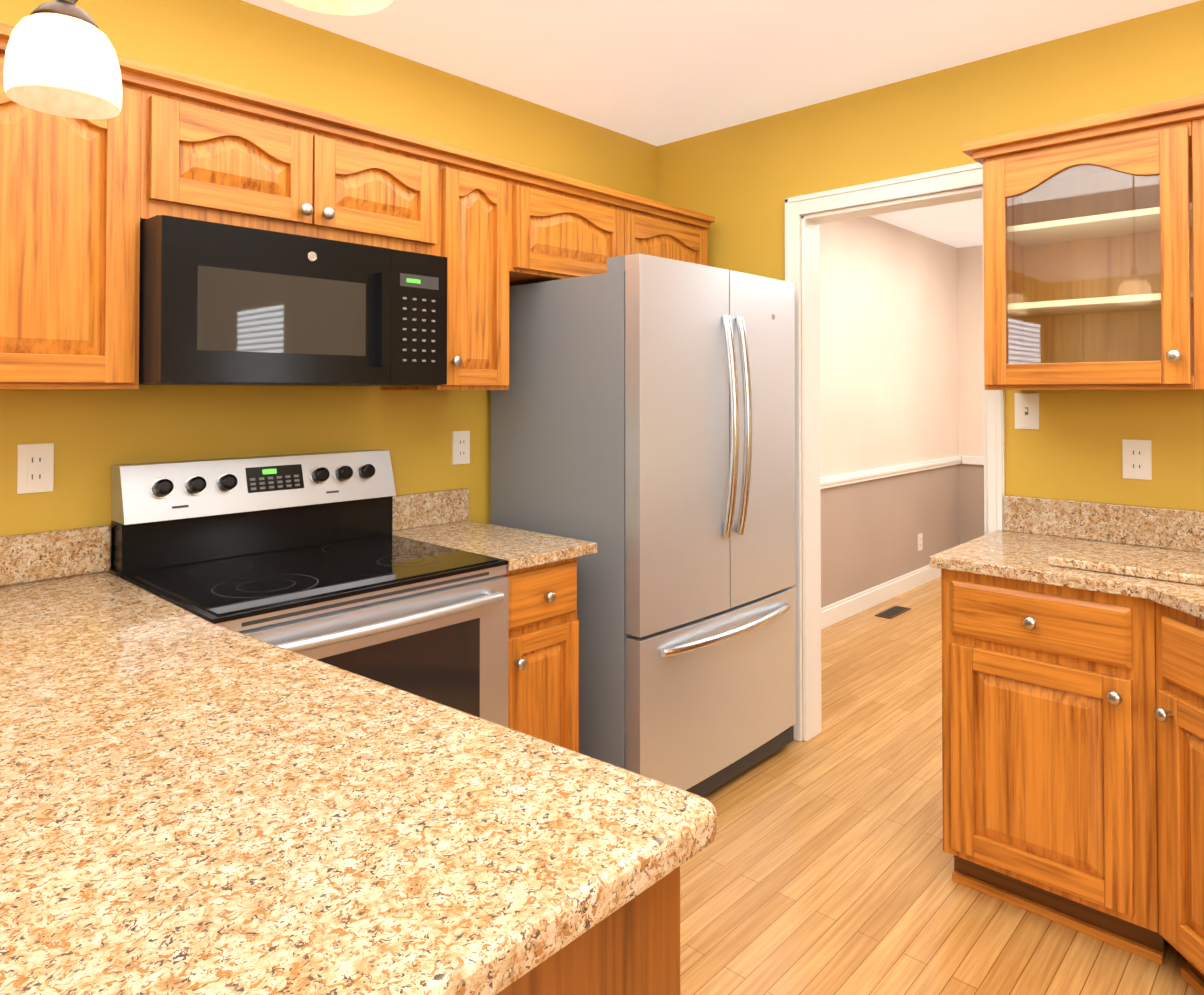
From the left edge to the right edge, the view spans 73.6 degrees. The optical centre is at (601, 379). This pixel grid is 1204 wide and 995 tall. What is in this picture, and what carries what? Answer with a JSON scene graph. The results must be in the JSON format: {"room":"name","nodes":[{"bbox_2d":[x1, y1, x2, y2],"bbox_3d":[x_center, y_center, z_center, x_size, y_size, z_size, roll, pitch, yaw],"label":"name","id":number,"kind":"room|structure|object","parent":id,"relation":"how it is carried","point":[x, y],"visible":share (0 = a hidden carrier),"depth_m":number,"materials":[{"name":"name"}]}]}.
{"room":"kitchen","nodes":[
{"label":"kitchen","id":0,"kind":"room"},
{"bbox_2d":[0,0,656,573],"bbox_3d":[-2.186,0.136,1.127,0.120,2.470,7.240,-1,-1,43],"label":"wall","id":1,"kind":"structure","parent":0,"point":[92,436],"depth_m":2.39,"materials":[{"name":"yellow paint"}]},
{"bbox_2d":[17,443,53,493],"bbox_3d":[-1.352,0.211,1.922,0.009,0.116,0.072,-1,-1,43],"label":"electrical outlet","id":2,"kind":"object","parent":1,"relation":"attached to","point":[35,468],"visible":1,"depth_m":1.92,"materials":[{"name":"white plastic"}]},
{"bbox_2d":[0,27,155,389],"bbox_3d":[-1.387,-0.332,1.651,0.332,0.702,0.708,-1,-1,43],"label":"upper cabinet","id":3,"kind":"object","parent":1,"relation":"attached to","point":[80,199],"depth_m":1.70,"materials":[{"name":"brown wood"}]},
{"bbox_2d":[152,71,343,241],"bbox_3d":[-0.987,-0.518,2.081,0.332,0.317,0.463,-1,-1,43],"label":"upper cabinet","id":4,"kind":"object","parent":1,"relation":"attached to","point":[221,155],"depth_m":1.97,"materials":[{"name":"brown wood"}]},
{"bbox_2d":[139,215,446,385],"bbox_3d":[-0.836,-0.170,2.140,0.463,0.368,0.750,-1,-1,43],"label":"over-the-range microwave","id":5,"kind":"object","parent":4,"relation":"attached to","point":[225,304],"visible":0.98,"depth_m":1.93,"materials":[{"name":"black"}]},
{"bbox_2d":[344,119,447,262],"bbox_3d":[-0.754,-0.515,2.330,0.332,0.317,0.463,-1,-1,43],"label":"upper cabinet","id":6,"kind":"object","parent":1,"relation":"attached to","point":[396,186],"depth_m":2.27,"materials":[{"name":"brown wood"}]},
{"bbox_2d":[381,147,519,389],"bbox_3d":[-0.501,-0.318,2.597,0.332,0.702,0.275,-1,-1,43],"label":"upper cabinet","id":7,"kind":"object","parent":1,"relation":"attached to","point":[484,194],"depth_m":2.49,"materials":[{"name":"brown wood"}]},
{"bbox_2d":[452,431,469,464],"bbox_3d":[-0.495,0.238,2.836,0.009,0.116,0.072,-1,-1,43],"label":"electrical outlet","id":8,"kind":"object","parent":1,"relation":"attached to","point":[460,447],"visible":1,"depth_m":2.83,"materials":[{"name":"white plastic"}]},
{"bbox_2d":[520,167,714,284],"bbox_3d":[-0.037,-0.503,3.095,0.332,0.317,1.083,-1,-1,43],"label":"upper cabinet","id":9,"kind":"object","parent":1,"relation":"attached to","point":[568,229],"depth_m":2.85,"materials":[{"name":"brown wood"}]},
{"bbox_2d":[242,0,1199,247],"bbox_3d":[1.277,-1.140,0.367,6.240,0.060,10.840,-1,-1,43],"label":"ceiling","id":10,"kind":"structure","parent":0,"point":[657,72],"depth_m":2.60,"materials":[{"name":"white paint"}]},
{"bbox_2d":[3,0,122,118],"bbox_3d":[-0.765,-0.746,1.151,0.141,0.705,0.141,-1,-1,43],"label":"pendant lamp","id":11,"kind":"object","parent":10,"relation":"hanging from","point":[61,58],"visible":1,"depth_m":1.11,"materials":[{"name":"white glass"}]},
{"bbox_2d":[283,0,392,15],"bbox_3d":[-0.283,-0.756,0.837,0.141,0.695,0.141,-1,-1,43],"label":"pendant lamp","id":12,"kind":"object","parent":10,"relation":"hanging from","point":[348,7],"visible":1,"depth_m":0.90,"materials":[{"name":"glass"}]},
{"bbox_2d":[819,216,958,607],"bbox_3d":[1.542,0.194,5.061,0.180,2.470,3.600,-1,-1,43],"label":"wall","id":13,"kind":"structure","parent":0,"point":[888,344],"depth_m":5.25,"materials":[{"name":"beige paint"}]},
{"bbox_2d":[821,564,940,629],"bbox_3d":[1.569,1.368,4.923,0.023,0.118,3.450,-1,-1,43],"label":"baseboard","id":14,"kind":"structure","parent":13,"relation":"attached to","point":[843,609],"depth_m":5.05,"materials":[{"name":"white paint"}]},
{"bbox_2d":[821,456,962,488],"bbox_3d":[1.571,0.596,4.932,0.030,0.062,3.450,-1,-1,43],"label":"trim","id":15,"kind":"structure","parent":13,"relation":"attached to","point":[847,478],"depth_m":5.20,"materials":[{"name":"white paint"}]},
{"bbox_2d":[918,533,922,550],"bbox_3d":[2.233,1.138,5.646,0.009,0.116,0.072,-1,-1,43],"label":"outlet","id":16,"kind":"object","parent":13,"relation":"attached to","point":[920,541],"visible":1,"depth_m":5.64,"materials":[{"name":"white plastic"}]},
{"bbox_2d":[657,0,1203,702],"bbox_3d":[2.525,0.143,1.591,6.120,2.470,0.120,-1,-1,43],"label":"wall","id":17,"kind":"structure","parent":0,"point":[739,182],"depth_m":2.63,"materials":[{"name":"yellow paint"}]},
{"bbox_2d":[785,163,1004,741],"bbox_3d":[1.071,0.338,2.947,0.839,2.120,0.162,-1,-1,43],"label":"door frame","id":18,"kind":"structure","parent":17,"relation":"attached to","point":[802,252],"depth_m":3.13,"materials":[{"name":"white paint"}]},
{"bbox_2d":[1014,393,1038,429],"bbox_3d":[1.363,0.101,2.586,0.072,0.116,0.018,-1,-1,43],"label":"light switch","id":19,"kind":"object","parent":17,"relation":"attached to","point":[1026,410],"visible":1,"depth_m":2.59,"materials":[{"name":"white plastic"}]},
{"bbox_2d":[962,93,1203,389],"bbox_3d":[1.432,-0.337,2.271,0.675,0.730,0.384,-1,-1,43],"label":"upper cabinet","id":20,"kind":"object","parent":17,"relation":"attached to","point":[1093,238],"visible":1,"depth_m":2.27,"materials":[{"name":"brown wood"}]},
{"bbox_2d":[1002,495,1203,550],"bbox_3d":[1.704,0.426,2.247,1.079,0.113,0.030,-1,-1,43],"label":"backsplash","id":21,"kind":"structure","parent":17,"relation":"attached to","point":[1183,529],"depth_m":2.41,"materials":[{"name":"beige stone"}]},
{"bbox_2d":[1122,439,1151,479],"bbox_3d":[1.584,0.236,2.383,0.072,0.116,0.009,-1,-1,43],"label":"outlet","id":22,"kind":"object","parent":17,"relation":"attached to","point":[1137,458],"visible":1,"depth_m":2.38,"materials":[{"name":"white plastic"}]},
{"bbox_2d":[680,577,1199,994],"bbox_3d":[1.277,1.389,0.329,6.240,0.060,10.840,-1,-1,43],"label":"floor","id":23,"kind":"structure","parent":0,"point":[822,863],"depth_m":2.23,"materials":[{"name":"brown wood"}]},
{"bbox_2d":[111,449,507,727],"bbox_3d":[-0.722,0.800,2.061,0.703,1.170,0.760,-1,-1,43],"label":"range","id":24,"kind":"object","parent":23,"relation":"on","point":[310,555],"visible":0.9,"depth_m":2.04,"materials":[{"name":"silver metal"}]},
{"bbox_2d":[0,525,716,994],"bbox_3d":[-0.814,0.862,1.174,1.796,1.020,0.862,-1,-1,43],"label":"countertop","id":25,"kind":"structure","parent":23,"relation":"on","point":[190,803],"depth_m":0.84,"materials":[{"name":"stone"}]},
{"bbox_2d":[392,488,596,752],"bbox_3d":[-0.363,0.884,2.483,0.664,1.015,0.342,-1,-1,43],"label":"base cabinet","id":26,"kind":"object","parent":23,"relation":"on","point":[543,654],"visible":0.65,"depth_m":2.31,"materials":[{"name":"brown wood"}]},
{"bbox_2d":[490,253,795,796],"bbox_3d":[0.196,0.511,2.956,0.778,1.774,0.914,-1,-1,43],"label":"fridge","id":27,"kind":"object","parent":23,"relation":"on","point":[643,421],"visible":0.92,"depth_m":2.61,"materials":[{"name":"grey metal"}]},
{"bbox_2d":[875,605,910,618],"bbox_3d":[1.786,1.424,4.937,0.100,0.007,0.300,-1,-1,43],"label":"floor vent","id":28,"kind":"object","parent":23,"relation":"in","point":[892,612],"visible":0.98,"depth_m":4.92,"materials":[{"name":"brown metal"}]},
{"bbox_2d":[942,635,1085,933],"bbox_3d":[1.301,0.950,2.193,0.555,0.875,0.649,-1,-1,43],"label":"base cabinet","id":29,"kind":"object","parent":23,"relation":"on","point":[1073,746],"depth_m":2.07,"materials":[{"name":"wood"}]},
{"bbox_2d":[930,530,1203,690],"bbox_3d":[1.296,0.492,1.826,1.099,0.030,1.200,-1,-1,43],"label":"countertop","id":30,"kind":"structure","parent":29,"relation":"on","point":[999,588],"depth_m":1.99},
{"bbox_2d":[1048,541,1203,585],"bbox_3d":[1.377,0.468,2.080,0.330,0.023,0.310,-1,-1,43],"label":"board","id":31,"kind":"object","parent":30,"relation":"on","point":[1174,566],"visible":0.98,"depth_m":2.03,"materials":[{"name":"beige stone"}]},
{"bbox_2d":[1082,667,1203,994],"bbox_3d":[1.591,0.939,1.453,1.009,0.875,1.010,-1,-1,43],"label":"base cabinet","id":32,"kind":"object","parent":23,"relation":"on","point":[1143,739],"depth_m":1.89,"materials":[{"name":"wood"}]},
{"bbox_2d":[957,245,983,544],"bbox_3d":[4.089,0.194,5.058,3.540,2.470,0.120,-1,-1,43],"label":"wall","id":33,"kind":"structure","parent":0,"point":[970,381],"depth_m":6.16,"materials":[{"name":"beige paint"}]},
{"bbox_2d":[963,456,983,464],"bbox_3d":[4.040,0.597,5.000,3.540,0.062,0.022,-1,-1,43],"label":"trim","id":34,"kind":"structure","parent":33,"relation":"attached to","point":[974,460],"depth_m":6.12,"materials":[{"name":"white paint"}]}
]}

